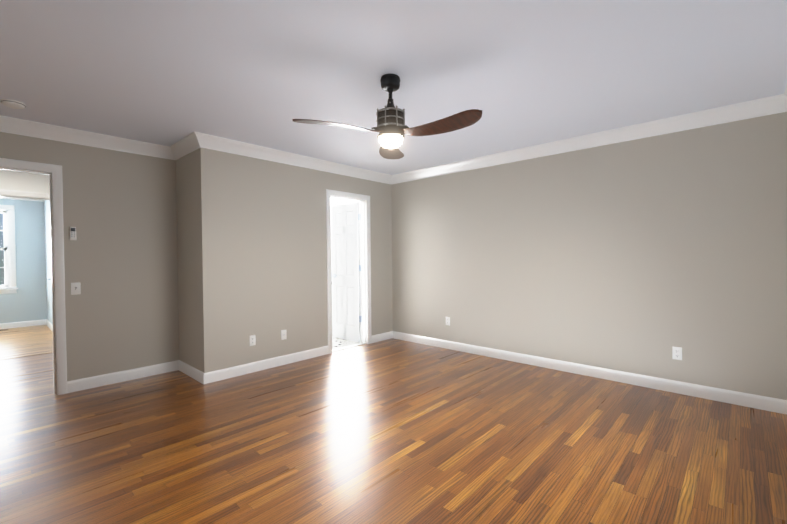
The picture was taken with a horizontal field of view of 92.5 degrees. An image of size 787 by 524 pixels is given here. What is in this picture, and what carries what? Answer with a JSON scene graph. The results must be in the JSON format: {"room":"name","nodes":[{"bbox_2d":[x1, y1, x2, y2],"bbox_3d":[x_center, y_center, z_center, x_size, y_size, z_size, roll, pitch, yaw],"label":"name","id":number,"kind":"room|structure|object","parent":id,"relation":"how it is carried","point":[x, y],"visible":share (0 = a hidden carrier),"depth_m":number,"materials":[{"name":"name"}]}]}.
{"room":"bedroom","nodes":[
{"label":"bedroom","id":0,"kind":"room"},
{"bbox_2d":[0,199,46,322],"bbox_3d":[-7.779,-0.002,5.899,0.120,2.440,3.420,0,1,43],"label":"wall","id":1,"kind":"structure","parent":0,"point":[26,301],"depth_m":6.94,"materials":[{"name":"blue paint"}]},
{"bbox_2d":[0,205,17,293],"bbox_3d":[-7.258,-0.216,6.427,0.165,1.588,1.180,0,1,43],"label":"room window","id":2,"kind":"structure","parent":1,"relation":"in","point":[9,258],"depth_m":6.77,"materials":[{"name":"white paint"}]},
{"bbox_2d":[0,319,44,328],"bbox_3d":[-7.719,1.165,5.873,0.015,0.107,3.420,0,1,43],"label":"baseboard","id":3,"kind":"structure","parent":1,"relation":"attached to","point":[26,324],"depth_m":6.88,"materials":[{"name":"white paint"}]},
{"bbox_2d":[0,189,49,200],"bbox_3d":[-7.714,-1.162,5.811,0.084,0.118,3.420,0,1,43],"label":"crown molding","id":4,"kind":"structure","parent":1,"relation":"attached to","point":[21,199],"depth_m":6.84,"materials":[{"name":"white paint"}]},
{"bbox_2d":[0,170,48,192],"bbox_3d":[-5.005,-0.003,4.480,0.120,2.440,3.340,0,1,43],"label":"wall","id":5,"kind":"structure","parent":0,"point":[22,181],"depth_m":4.76,"materials":[{"name":"white paint"}]},
{"bbox_2d":[44,200,52,324],"bbox_3d":[-5.520,-0.027,6.222,3.000,2.440,0.120,0,1,43],"label":"wall","id":6,"kind":"structure","parent":0,"point":[48,257],"depth_m":6.79,"materials":[{"name":"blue paint"}]},
{"bbox_2d":[45,319,52,331],"bbox_3d":[-5.831,1.139,6.446,1.950,0.107,0.015,0,1,43],"label":"baseboard","id":7,"kind":"structure","parent":6,"relation":"attached to","point":[47,322],"depth_m":6.73,"materials":[{"name":"white paint"}]},
{"bbox_2d":[0,132,178,380],"bbox_3d":[-3.109,-0.003,3.497,0.120,2.440,1.970,0,1,43],"label":"wall","id":8,"kind":"structure","parent":0,"point":[120,252],"depth_m":3.77,"materials":[{"name":"beige paint"}]},
{"bbox_2d":[0,158,66,394],"bbox_3d":[-3.402,0.174,3.168,0.140,2.101,0.952,0,1,43],"label":"door frame","id":9,"kind":"structure","parent":8,"relation":"attached to","point":[56,170],"depth_m":3.44,"materials":[{"name":"white paint"}]},
{"bbox_2d":[69,227,76,239],"bbox_3d":[-2.992,-0.265,3.515,0.023,0.124,0.052,0,1,43],"label":"remote","id":10,"kind":"object","parent":8,"relation":"attached to","point":[72,234],"visible":1,"depth_m":3.50,"materials":[{"name":"white plastic"}]},
{"bbox_2d":[71,282,80,294],"bbox_3d":[-2.980,0.250,3.534,0.021,0.114,0.070,0,1,43],"label":"light switch","id":11,"kind":"object","parent":8,"relation":"attached to","point":[75,288],"visible":1,"depth_m":3.54,"materials":[{"name":"white plastic"}]},
{"bbox_2d":[0,115,167,158],"bbox_3d":[-3.013,-1.164,3.442,0.084,0.118,1.880,0,1,43],"label":"crown molding","id":12,"kind":"structure","parent":8,"relation":"attached to","point":[11,125],"depth_m":3.52,"materials":[{"name":"white paint"}]},
{"bbox_2d":[176,148,216,372],"bbox_3d":[-2.852,-0.025,4.682,2.770,2.440,0.120,0,1,43],"label":"wall","id":13,"kind":"structure","parent":0,"point":[196,254],"depth_m":3.80,"materials":[{"name":"beige paint"}]},
{"bbox_2d":[168,136,196,159],"bbox_3d":[-2.134,-1.179,3.852,0.600,0.118,0.084,0,1,43],"label":"crown molding","id":14,"kind":"structure","parent":13,"relation":"attached to","point":[181,148],"depth_m":3.95,"materials":[{"name":"white paint"}]},
{"bbox_2d":[213,150,392,369],"bbox_3d":[-0.952,-0.043,4.785,0.120,2.440,2.610,0,1,43],"label":"wall","id":15,"kind":"structure","parent":0,"point":[270,251],"depth_m":4.30,"materials":[{"name":"beige paint"}]},
{"bbox_2d":[67,345,328,392],"bbox_3d":[-1.931,1.142,4.157,0.725,0.107,2.462,0,1,43],"label":"baseboard","id":16,"kind":"structure","parent":15,"relation":"attached to","point":[151,370],"depth_m":3.94,"materials":[{"name":"white paint"}]},
{"bbox_2d":[249,335,255,345],"bbox_3d":[-1.525,0.849,4.077,0.007,0.114,0.070,0,1,43],"label":"electrical outlet","id":17,"kind":"object","parent":15,"relation":"attached to","point":[252,340],"visible":1,"depth_m":4.07,"materials":[{"name":"white plastic"}]},
{"bbox_2d":[281,330,286,339],"bbox_3d":[-1.265,0.842,4.354,0.012,0.114,0.070,0,1,43],"label":"outlet","id":18,"kind":"object","parent":15,"relation":"attached to","point":[283,334],"visible":1,"depth_m":4.35,"materials":[{"name":"white plastic"}]},
{"bbox_2d":[188,131,391,184],"bbox_3d":[-0.994,-1.201,4.581,0.084,0.118,2.704,0,1,43],"label":"crown molding","id":19,"kind":"structure","parent":15,"relation":"attached to","point":[194,140],"depth_m":4.25,"materials":[{"name":"white paint"}]},
{"bbox_2d":[331,201,362,342],"bbox_3d":[-0.697,0.144,5.586,0.654,2.018,0.145,0,1,43],"label":"bathroom door","id":20,"kind":"structure","parent":15,"relation":"in","point":[347,317],"depth_m":5.56,"materials":[{"name":"white paint"}]},
{"bbox_2d":[326,189,371,353],"bbox_3d":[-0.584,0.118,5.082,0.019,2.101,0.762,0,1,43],"label":"door frame","id":21,"kind":"structure","parent":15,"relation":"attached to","point":[329,193],"depth_m":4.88,"materials":[{"name":"white paint"}]},
{"bbox_2d":[332,334,357,348],"bbox_3d":[-1.812,1.167,5.609,2.250,0.008,2.610,0,1,43],"label":"floor","id":22,"kind":"structure","parent":0,"point":[338,342],"depth_m":5.41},
{"bbox_2d":[0,325,786,523],"bbox_3d":[-2.941,1.259,3.761,10.500,0.104,7.400,0,1,43],"label":"floor","id":23,"kind":"structure","parent":0,"point":[393,431],"depth_m":2.45,"materials":[{"name":"brown wood"}]},
{"bbox_2d":[332,342,366,351],"bbox_3d":[-0.631,1.162,5.151,0.114,0.012,0.660,0,1,43],"label":"threshold","id":24,"kind":"object","parent":23,"relation":"on","point":[347,347],"visible":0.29,"depth_m":5.15,"materials":[{"name":"wood"}]},
{"bbox_2d":[0,0,786,174],"bbox_3d":[-2.963,-1.288,3.719,10.500,0.120,7.400,0,1,43],"label":"ceiling","id":25,"kind":"structure","parent":0,"point":[518,73],"depth_m":2.38,"materials":[{"name":"white paint"}]},
{"bbox_2d":[1,99,25,108],"bbox_3d":[-2.893,-1.197,2.867,0.136,0.036,0.136,0,1,43],"label":"smoke detector","id":26,"kind":"object","parent":25,"relation":"attached to","point":[13,104],"visible":1,"depth_m":2.84,"materials":[{"name":"white plastic"}]},
{"bbox_2d":[293,74,481,158],"bbox_3d":[0.038,-1.000,2.429,1.063,0.464,1.122,0,1,43],"label":"ceiling fan","id":27,"kind":"object","parent":25,"relation":"hanging from","point":[391,128],"visible":0.98,"depth_m":2.45,"materials":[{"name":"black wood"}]},
{"bbox_2d":[331,112,786,399],"bbox_3d":[0.690,-0.063,5.126,6.810,2.440,0.120,0,1,43],"label":"wall","id":28,"kind":"structure","parent":0,"point":[642,256],"depth_m":3.65,"materials":[{"name":"beige paint"}]},
{"bbox_2d":[446,317,449,325],"bbox_3d":[0.724,0.788,5.029,0.070,0.114,0.007,0,1,43],"label":"electrical outlet","id":29,"kind":"object","parent":28,"relation":"attached to","point":[447,320],"visible":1,"depth_m":5.02,"materials":[{"name":"white plastic"}]},
{"bbox_2d":[372,331,786,413],"bbox_3d":[1.375,1.114,4.128,4.200,0.107,0.459,0,1,43],"label":"baseboard","id":30,"kind":"structure","parent":28,"relation":"attached to","point":[771,404],"depth_m":3.69,"materials":[{"name":"white paint"}]},
{"bbox_2d":[392,94,779,183],"bbox_3d":[1.448,-1.217,4.258,4.110,0.118,0.084,0,1,43],"label":"crown molding","id":31,"kind":"structure","parent":28,"relation":"attached to","point":[770,105],"depth_m":3.62,"materials":[{"name":"white paint"}]},
{"bbox_2d":[672,346,681,359],"bbox_3d":[2.531,0.815,3.360,0.070,0.114,0.007,0,1,43],"label":"electrical outlet","id":32,"kind":"object","parent":28,"relation":"attached to","point":[676,353],"visible":1,"depth_m":3.36,"materials":[{"name":"white plastic"}]},
{"bbox_2d":[780,85,786,112],"bbox_3d":[1.458,-1.166,1.169,0.084,0.118,4.610,0,1,43],"label":"crown molding","id":33,"kind":"structure","parent":28,"relation":"attached to","point":[783,97],"depth_m":2.86,"materials":[{"name":"white paint"}]}
]}

